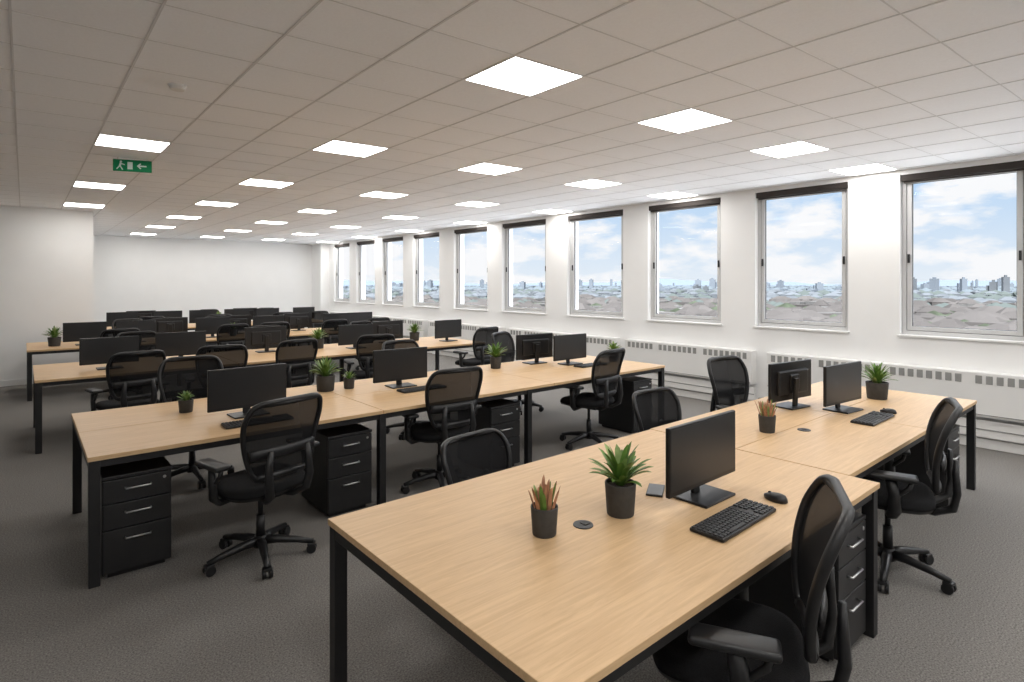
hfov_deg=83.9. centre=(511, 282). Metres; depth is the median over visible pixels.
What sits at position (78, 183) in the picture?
ceiling light panel
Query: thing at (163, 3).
grid
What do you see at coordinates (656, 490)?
notepad
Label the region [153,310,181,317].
computer monitor
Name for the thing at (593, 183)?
ceiling light panel
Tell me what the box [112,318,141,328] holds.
office chair
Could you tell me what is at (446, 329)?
computer monitor
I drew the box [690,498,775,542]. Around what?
keyboard
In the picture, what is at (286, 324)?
office chair
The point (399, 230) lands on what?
ceiling light panel
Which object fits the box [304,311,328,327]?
office chair
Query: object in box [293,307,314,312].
computer monitor
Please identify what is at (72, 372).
desk
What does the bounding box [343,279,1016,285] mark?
hills
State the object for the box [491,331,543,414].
office chair
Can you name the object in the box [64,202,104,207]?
ceiling light panel
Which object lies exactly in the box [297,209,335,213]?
ceiling light panel
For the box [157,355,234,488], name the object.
office chair
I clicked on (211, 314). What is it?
office chair
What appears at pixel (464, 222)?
ceiling light panel
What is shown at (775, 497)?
computer mouse
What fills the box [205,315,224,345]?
office chair
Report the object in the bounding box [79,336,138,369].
computer monitor
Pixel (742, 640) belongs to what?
office chair
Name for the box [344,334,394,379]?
office chair
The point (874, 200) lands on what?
wall
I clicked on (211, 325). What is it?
computer monitor
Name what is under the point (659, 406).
office chair
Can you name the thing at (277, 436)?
office chair
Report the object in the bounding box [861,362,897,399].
potted succulent
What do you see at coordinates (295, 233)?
ceiling light panel
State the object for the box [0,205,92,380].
wall partition
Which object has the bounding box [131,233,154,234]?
ceiling light panel
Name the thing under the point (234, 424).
keyboard
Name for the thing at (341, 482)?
drawer pedestal
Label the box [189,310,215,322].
computer monitor
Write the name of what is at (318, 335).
aloe
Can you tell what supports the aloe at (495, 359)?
on the desk at (107, 437)
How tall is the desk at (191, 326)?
0.740 m
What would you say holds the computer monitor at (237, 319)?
on the desk at (34, 348)
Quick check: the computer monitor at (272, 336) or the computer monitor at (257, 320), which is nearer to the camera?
the computer monitor at (272, 336)
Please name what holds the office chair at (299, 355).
on the floor
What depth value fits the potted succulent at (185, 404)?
4.30 m
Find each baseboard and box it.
[0,378,32,386]
[427,350,1023,454]
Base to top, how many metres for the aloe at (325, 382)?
0.326 m
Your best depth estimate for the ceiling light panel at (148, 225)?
12.96 m
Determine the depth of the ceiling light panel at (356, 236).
16.09 m
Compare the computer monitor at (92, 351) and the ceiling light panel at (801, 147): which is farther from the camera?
the computer monitor at (92, 351)
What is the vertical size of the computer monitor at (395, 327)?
0.357 m
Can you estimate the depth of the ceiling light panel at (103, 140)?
5.25 m
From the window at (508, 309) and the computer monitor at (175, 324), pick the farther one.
the window at (508, 309)
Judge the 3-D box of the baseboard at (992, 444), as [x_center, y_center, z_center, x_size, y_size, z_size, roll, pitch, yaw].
[0.850,1.670,10.700,0.030,0.100,21.150,0,0,-41]
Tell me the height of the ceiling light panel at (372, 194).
0.006 m
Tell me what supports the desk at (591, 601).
on the floor
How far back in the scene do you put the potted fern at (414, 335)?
9.65 m
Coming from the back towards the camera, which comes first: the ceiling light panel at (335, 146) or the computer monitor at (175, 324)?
the computer monitor at (175, 324)
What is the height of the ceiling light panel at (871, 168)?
0.006 m
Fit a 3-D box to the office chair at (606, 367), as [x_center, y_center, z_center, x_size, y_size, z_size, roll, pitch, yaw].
[0.823,1.198,6.067,0.676,1.045,0.695,0,0,43]
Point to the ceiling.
(510, 26)
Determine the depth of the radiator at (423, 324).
14.52 m
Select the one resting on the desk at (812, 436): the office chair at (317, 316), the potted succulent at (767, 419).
the potted succulent at (767, 419)
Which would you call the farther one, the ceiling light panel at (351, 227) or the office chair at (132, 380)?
the ceiling light panel at (351, 227)
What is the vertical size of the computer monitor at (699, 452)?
0.357 m
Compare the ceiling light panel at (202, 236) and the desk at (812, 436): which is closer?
the desk at (812, 436)
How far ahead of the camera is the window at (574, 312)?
10.25 m
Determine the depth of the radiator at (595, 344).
9.91 m
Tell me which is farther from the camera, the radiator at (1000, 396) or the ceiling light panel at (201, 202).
the ceiling light panel at (201, 202)
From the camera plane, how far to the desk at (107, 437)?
4.31 m
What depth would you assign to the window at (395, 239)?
15.94 m
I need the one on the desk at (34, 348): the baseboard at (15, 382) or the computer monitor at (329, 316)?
the computer monitor at (329, 316)
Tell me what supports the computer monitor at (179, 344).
on the desk at (72, 372)
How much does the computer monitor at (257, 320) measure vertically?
0.357 m
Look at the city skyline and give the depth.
480.47 m
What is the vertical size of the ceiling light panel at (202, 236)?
0.006 m
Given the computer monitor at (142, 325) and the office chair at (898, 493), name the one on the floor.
the office chair at (898, 493)
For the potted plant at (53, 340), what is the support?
on the desk at (34, 348)
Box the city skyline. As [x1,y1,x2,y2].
[343,275,1016,330]
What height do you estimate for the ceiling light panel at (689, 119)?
0.006 m
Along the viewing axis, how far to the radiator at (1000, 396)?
5.97 m
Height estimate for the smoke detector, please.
0.030 m
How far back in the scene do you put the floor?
3.19 m
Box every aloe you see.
[310,327,326,348]
[310,355,341,391]
[487,342,506,368]
[589,441,652,518]
[607,341,621,349]
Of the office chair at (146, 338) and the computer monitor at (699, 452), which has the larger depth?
the office chair at (146, 338)
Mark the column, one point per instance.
(320, 252)
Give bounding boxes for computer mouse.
[764,491,787,503]
[880,408,896,413]
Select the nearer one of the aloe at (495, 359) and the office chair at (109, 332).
the aloe at (495, 359)
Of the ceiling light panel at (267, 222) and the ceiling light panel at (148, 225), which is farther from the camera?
the ceiling light panel at (148, 225)
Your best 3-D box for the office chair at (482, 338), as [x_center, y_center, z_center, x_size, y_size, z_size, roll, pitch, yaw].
[-0.589,1.198,8.992,0.676,1.045,0.695,0,0,41]
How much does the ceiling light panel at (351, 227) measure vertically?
0.006 m
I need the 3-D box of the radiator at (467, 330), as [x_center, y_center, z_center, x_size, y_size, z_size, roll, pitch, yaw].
[-1.097,1.320,12.884,0.145,0.800,2.800,0,0,-41]
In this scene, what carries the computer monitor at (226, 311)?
on the desk at (191, 326)
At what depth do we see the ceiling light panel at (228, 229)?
13.94 m
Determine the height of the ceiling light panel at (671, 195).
0.006 m
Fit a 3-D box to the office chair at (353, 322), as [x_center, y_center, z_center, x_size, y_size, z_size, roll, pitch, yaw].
[-2.462,1.198,9.946,0.676,1.045,0.695,0,0,39]
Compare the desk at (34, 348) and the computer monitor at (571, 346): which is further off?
the desk at (34, 348)
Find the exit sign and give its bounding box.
[113,157,151,172]
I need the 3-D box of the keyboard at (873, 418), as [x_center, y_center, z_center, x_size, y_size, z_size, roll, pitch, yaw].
[2.586,0.969,4.083,0.450,0.022,0.145,0,0,-41]
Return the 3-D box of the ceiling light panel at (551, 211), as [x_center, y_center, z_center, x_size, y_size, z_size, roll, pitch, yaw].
[0.733,-1.287,10.276,0.516,0.006,0.516,0,0,-41]
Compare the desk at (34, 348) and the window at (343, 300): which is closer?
the desk at (34, 348)
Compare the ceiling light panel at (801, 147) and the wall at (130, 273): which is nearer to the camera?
the ceiling light panel at (801, 147)
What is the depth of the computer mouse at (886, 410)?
4.27 m
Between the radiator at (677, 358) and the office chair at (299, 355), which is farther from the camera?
the radiator at (677, 358)
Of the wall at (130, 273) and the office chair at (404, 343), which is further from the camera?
the wall at (130, 273)
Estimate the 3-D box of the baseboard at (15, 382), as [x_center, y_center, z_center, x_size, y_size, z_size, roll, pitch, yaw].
[-9.412,1.670,8.648,4.950,0.100,0.020,0,0,-41]
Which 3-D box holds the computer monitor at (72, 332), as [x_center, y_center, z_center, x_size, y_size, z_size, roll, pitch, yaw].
[-6.787,0.801,9.065,0.560,0.357,0.190,0,0,-41]
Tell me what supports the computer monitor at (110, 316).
on the desk at (191, 326)
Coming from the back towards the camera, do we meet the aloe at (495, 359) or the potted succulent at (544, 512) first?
the aloe at (495, 359)
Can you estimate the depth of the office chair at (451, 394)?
4.61 m
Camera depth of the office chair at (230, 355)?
6.30 m
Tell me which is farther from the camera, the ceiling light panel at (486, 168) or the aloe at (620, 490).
the ceiling light panel at (486, 168)
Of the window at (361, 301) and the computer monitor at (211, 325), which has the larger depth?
the window at (361, 301)
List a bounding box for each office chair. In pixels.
[84,349,165,410]
[98,328,139,399]
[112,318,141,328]
[116,331,155,350]
[139,316,164,319]
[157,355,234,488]
[194,392,322,579]
[195,344,247,368]
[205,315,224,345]
[209,314,230,315]
[216,323,248,349]
[253,325,279,348]
[261,322,290,339]
[273,312,292,314]
[275,338,318,387]
[283,313,312,339]
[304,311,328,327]
[316,319,347,373]
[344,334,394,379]
[349,321,371,359]
[355,317,389,369]
[382,339,429,439]
[401,366,482,493]
[440,428,511,484]
[453,326,498,366]
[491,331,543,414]
[560,348,624,450]
[632,387,681,432]
[652,474,854,681]
[707,355,762,411]
[861,397,962,594]
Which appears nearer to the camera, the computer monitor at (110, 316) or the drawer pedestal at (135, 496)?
the drawer pedestal at (135, 496)
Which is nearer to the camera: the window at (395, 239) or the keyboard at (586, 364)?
the keyboard at (586, 364)
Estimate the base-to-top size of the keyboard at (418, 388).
0.022 m
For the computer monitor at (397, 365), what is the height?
0.357 m
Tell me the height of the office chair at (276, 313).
1.045 m
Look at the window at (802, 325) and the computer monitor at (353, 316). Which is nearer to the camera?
the window at (802, 325)
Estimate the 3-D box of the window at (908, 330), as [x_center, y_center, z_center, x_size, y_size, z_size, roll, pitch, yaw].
[4.841,-0.311,6.146,0.170,1.847,1.140,0,0,-41]
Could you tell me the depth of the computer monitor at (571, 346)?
6.87 m
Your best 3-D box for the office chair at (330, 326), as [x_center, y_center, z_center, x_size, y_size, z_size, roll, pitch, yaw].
[-3.482,1.198,10.833,0.695,1.045,0.676,0,0,-45]
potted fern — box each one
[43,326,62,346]
[408,323,420,340]
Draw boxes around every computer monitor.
[63,321,106,345]
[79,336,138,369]
[106,312,137,326]
[116,320,154,331]
[126,310,155,317]
[152,317,187,332]
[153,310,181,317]
[155,331,205,356]
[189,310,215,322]
[196,317,229,337]
[207,363,285,418]
[220,315,250,326]
[224,309,248,314]
[233,308,255,319]
[245,326,285,352]
[253,315,283,325]
[256,308,278,315]
[284,313,311,330]
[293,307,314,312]
[323,313,348,324]
[338,324,372,348]
[349,312,371,323]
[372,320,402,338]
[373,347,426,388]
[435,319,460,341]
[516,333,552,364]
[553,333,585,365]
[666,410,735,508]
[768,359,810,409]
[823,361,863,413]
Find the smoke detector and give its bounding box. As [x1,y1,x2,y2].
[168,83,186,91]
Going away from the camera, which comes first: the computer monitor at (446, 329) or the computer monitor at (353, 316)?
the computer monitor at (446, 329)
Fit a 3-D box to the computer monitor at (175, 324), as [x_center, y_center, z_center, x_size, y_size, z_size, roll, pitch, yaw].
[-6.155,0.801,10.264,0.560,0.357,0.190,0,0,-41]
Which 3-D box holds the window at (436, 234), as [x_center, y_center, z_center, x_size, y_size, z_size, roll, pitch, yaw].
[-2.111,-0.311,14.267,0.170,1.847,1.260,0,0,-41]
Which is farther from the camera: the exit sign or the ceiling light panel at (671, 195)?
the ceiling light panel at (671, 195)
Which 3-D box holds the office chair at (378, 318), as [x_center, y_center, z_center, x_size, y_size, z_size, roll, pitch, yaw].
[-2.799,1.198,11.418,0.695,1.045,0.676,0,0,-41]
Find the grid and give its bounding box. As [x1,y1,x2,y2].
[0,0,1023,243]
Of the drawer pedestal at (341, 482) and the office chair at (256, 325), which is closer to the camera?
the drawer pedestal at (341, 482)
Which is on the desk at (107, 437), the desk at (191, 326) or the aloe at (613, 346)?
the aloe at (613, 346)
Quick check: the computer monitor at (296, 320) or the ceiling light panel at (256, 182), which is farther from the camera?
the computer monitor at (296, 320)
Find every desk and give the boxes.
[26,328,320,401]
[33,336,472,453]
[71,355,664,588]
[107,321,308,330]
[328,429,879,681]
[651,381,976,489]
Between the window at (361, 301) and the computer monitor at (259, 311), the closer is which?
the computer monitor at (259, 311)
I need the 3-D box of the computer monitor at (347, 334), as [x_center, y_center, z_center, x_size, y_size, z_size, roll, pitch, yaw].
[-2.349,0.801,8.586,0.560,0.357,0.190,0,0,-41]
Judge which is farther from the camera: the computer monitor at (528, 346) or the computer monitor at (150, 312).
the computer monitor at (150, 312)
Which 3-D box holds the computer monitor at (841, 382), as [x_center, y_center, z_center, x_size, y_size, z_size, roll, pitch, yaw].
[2.554,0.801,4.398,0.560,0.357,0.190,0,0,-35]
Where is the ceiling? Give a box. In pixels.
[0,0,1023,244]
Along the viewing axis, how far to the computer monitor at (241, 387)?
4.21 m
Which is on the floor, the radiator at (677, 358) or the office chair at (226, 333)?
the office chair at (226, 333)
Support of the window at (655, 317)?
in the wall at (874, 200)
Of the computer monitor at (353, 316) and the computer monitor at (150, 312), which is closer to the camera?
the computer monitor at (353, 316)
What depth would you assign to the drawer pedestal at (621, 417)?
6.58 m
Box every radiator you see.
[372,315,427,338]
[428,321,505,354]
[507,328,619,360]
[625,339,755,399]
[767,352,1023,443]
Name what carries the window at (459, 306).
in the wall at (874, 200)
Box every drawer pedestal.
[100,456,171,577]
[302,423,371,516]
[468,398,519,465]
[598,376,651,432]
[749,512,865,661]
[877,424,959,507]
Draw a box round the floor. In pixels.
[0,338,1023,681]
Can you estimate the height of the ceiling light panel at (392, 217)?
0.006 m
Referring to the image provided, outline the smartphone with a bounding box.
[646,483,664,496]
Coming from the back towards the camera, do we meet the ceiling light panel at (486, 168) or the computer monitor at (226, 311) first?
the computer monitor at (226, 311)
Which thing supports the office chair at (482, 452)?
on the floor
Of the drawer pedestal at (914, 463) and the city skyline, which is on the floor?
the drawer pedestal at (914, 463)
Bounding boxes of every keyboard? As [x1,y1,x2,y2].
[221,420,242,428]
[396,385,425,392]
[573,363,592,367]
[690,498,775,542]
[850,411,894,425]
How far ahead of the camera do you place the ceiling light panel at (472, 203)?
9.32 m
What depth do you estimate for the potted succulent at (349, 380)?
5.28 m
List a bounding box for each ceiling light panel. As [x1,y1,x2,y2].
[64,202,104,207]
[74,181,125,189]
[95,134,169,151]
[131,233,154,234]
[146,225,173,227]
[166,215,200,218]
[196,201,237,206]
[202,236,222,237]
[225,229,250,231]
[239,179,292,187]
[255,221,287,223]
[295,233,315,234]
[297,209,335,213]
[313,140,386,156]
[333,226,357,228]
[356,236,373,237]
[359,191,406,198]
[383,215,418,219]
[399,230,420,231]
[455,201,496,206]
[456,221,486,223]
[458,163,521,174]
[466,56,581,95]
[534,209,572,213]
[565,179,621,187]
[638,108,731,132]
[648,192,696,198]
[750,141,827,157]
[829,163,895,175]
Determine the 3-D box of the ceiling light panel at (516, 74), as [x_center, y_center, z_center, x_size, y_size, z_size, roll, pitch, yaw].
[0.072,-1.287,3.576,0.516,0.006,0.516,0,0,-41]
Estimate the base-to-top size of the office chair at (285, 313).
1.045 m
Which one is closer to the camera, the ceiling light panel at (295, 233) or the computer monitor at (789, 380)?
the computer monitor at (789, 380)
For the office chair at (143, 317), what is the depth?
11.57 m
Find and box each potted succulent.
[176,390,193,412]
[343,371,355,388]
[528,475,559,538]
[754,399,776,433]
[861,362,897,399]
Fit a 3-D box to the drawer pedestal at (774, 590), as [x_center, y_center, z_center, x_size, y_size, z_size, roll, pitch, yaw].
[1.420,1.420,2.831,0.350,0.600,0.545,0,0,-41]
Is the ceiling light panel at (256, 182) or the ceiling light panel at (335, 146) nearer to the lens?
the ceiling light panel at (335, 146)
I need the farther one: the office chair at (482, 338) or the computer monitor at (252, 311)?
the computer monitor at (252, 311)
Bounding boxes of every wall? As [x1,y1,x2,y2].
[93,235,311,331]
[329,154,1023,444]
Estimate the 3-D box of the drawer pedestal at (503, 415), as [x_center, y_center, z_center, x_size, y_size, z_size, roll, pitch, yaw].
[-0.217,1.420,5.419,0.350,0.600,0.545,0,0,-41]
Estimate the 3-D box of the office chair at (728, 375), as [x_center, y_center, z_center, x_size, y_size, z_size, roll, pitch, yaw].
[2.107,1.198,4.998,0.695,1.045,0.676,0,0,-33]
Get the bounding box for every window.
[333,243,349,302]
[355,240,374,303]
[381,236,402,305]
[412,232,439,307]
[452,226,487,310]
[500,219,546,314]
[565,209,623,319]
[646,198,721,325]
[753,182,849,332]
[897,160,1023,343]
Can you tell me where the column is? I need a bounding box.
[312,243,328,311]
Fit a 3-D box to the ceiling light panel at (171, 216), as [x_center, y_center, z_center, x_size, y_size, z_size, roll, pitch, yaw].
[-6.432,-1.287,11.172,0.516,0.006,0.516,0,0,-41]

